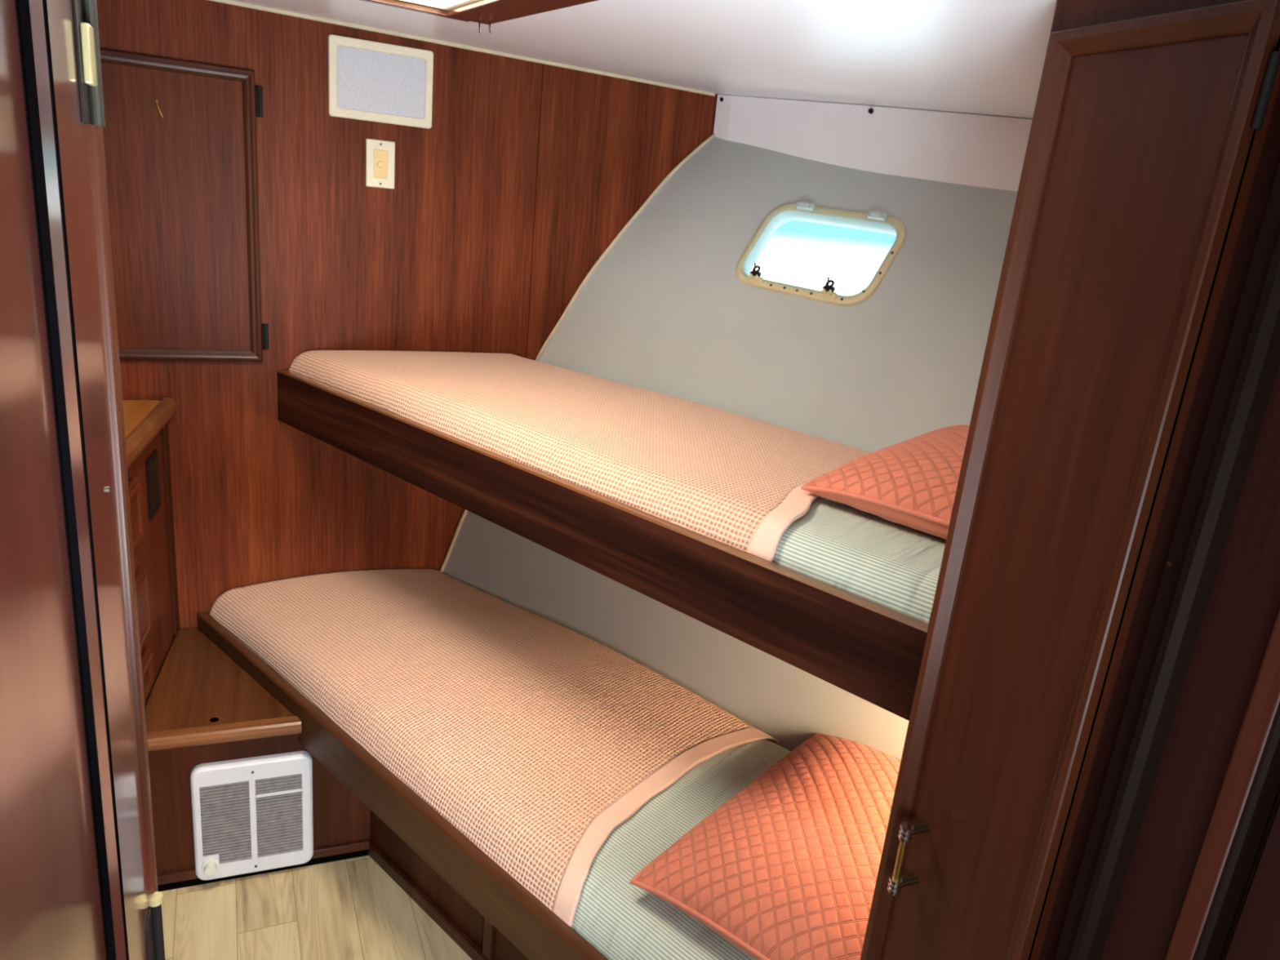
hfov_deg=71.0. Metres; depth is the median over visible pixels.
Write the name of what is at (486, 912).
bunk
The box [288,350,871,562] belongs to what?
blanket
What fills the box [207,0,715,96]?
trim
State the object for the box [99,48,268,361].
door
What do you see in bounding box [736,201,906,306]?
window
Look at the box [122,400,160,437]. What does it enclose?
countertop
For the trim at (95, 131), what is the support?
attached to the wall
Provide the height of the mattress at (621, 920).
0.165 m
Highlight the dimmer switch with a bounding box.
[365,138,395,189]
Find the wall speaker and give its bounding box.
[328,34,433,128]
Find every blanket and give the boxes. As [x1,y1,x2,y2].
[208,568,779,928]
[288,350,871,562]
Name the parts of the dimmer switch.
knob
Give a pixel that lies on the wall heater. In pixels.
(254, 814)
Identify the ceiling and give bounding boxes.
[229,0,1057,119]
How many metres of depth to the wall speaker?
2.24 m
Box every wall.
[96,0,718,628]
[442,136,1017,759]
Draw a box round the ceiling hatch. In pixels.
[360,0,597,33]
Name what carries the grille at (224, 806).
attached to the wall heater
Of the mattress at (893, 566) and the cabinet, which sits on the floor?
the cabinet
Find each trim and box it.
[89,124,158,895]
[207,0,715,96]
[440,133,715,572]
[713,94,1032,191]
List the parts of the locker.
handle, post, post, corner post, head rail, moulding, door, edge rail, panel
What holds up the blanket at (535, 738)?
on the mattress at (621, 920)
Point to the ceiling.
(979, 57)
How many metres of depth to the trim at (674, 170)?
2.63 m
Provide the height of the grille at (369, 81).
0.141 m
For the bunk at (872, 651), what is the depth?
1.50 m
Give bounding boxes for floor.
[160,855,472,959]
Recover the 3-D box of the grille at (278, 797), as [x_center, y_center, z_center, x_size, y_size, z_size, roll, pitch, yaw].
[-0.853,0.793,2.123,0.101,0.214,0.005,-1,18,-22]
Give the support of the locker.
on the floor
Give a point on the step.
(202, 706)
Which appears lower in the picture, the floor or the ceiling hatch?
the floor
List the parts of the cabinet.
drawer, moulding, drawer, moulding, drawer, moulding, fiddle rail, vent plate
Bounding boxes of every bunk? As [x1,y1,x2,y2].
[196,612,607,959]
[276,369,928,720]
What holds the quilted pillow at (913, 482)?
on the mattress at (893, 566)
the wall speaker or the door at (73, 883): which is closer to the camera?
the door at (73, 883)
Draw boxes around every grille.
[199,781,251,862]
[255,773,302,857]
[337,45,425,118]
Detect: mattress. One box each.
[571,738,791,959]
[773,496,946,623]
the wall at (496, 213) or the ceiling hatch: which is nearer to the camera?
the ceiling hatch
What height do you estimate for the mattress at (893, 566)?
0.088 m
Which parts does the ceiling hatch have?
frame, frame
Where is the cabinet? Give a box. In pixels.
[122,396,179,706]
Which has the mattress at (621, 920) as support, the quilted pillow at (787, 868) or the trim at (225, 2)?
the quilted pillow at (787, 868)
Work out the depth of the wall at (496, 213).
2.40 m
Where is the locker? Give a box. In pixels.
[860,0,1279,959]
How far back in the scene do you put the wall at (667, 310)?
2.17 m
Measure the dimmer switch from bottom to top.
0.116 m
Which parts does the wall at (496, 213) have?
panel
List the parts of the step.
rail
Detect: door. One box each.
[0,0,164,959]
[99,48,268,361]
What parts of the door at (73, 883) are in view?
moulding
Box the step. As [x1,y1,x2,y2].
[144,626,370,891]
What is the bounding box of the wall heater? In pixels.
[190,751,313,879]
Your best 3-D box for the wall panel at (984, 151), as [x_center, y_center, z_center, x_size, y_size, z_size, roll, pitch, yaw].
[0.840,-0.743,2.002,0.075,0.264,1.907,-10,22,-42]
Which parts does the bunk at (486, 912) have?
toe rail, panel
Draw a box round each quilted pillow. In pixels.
[629,733,901,959]
[800,424,969,539]

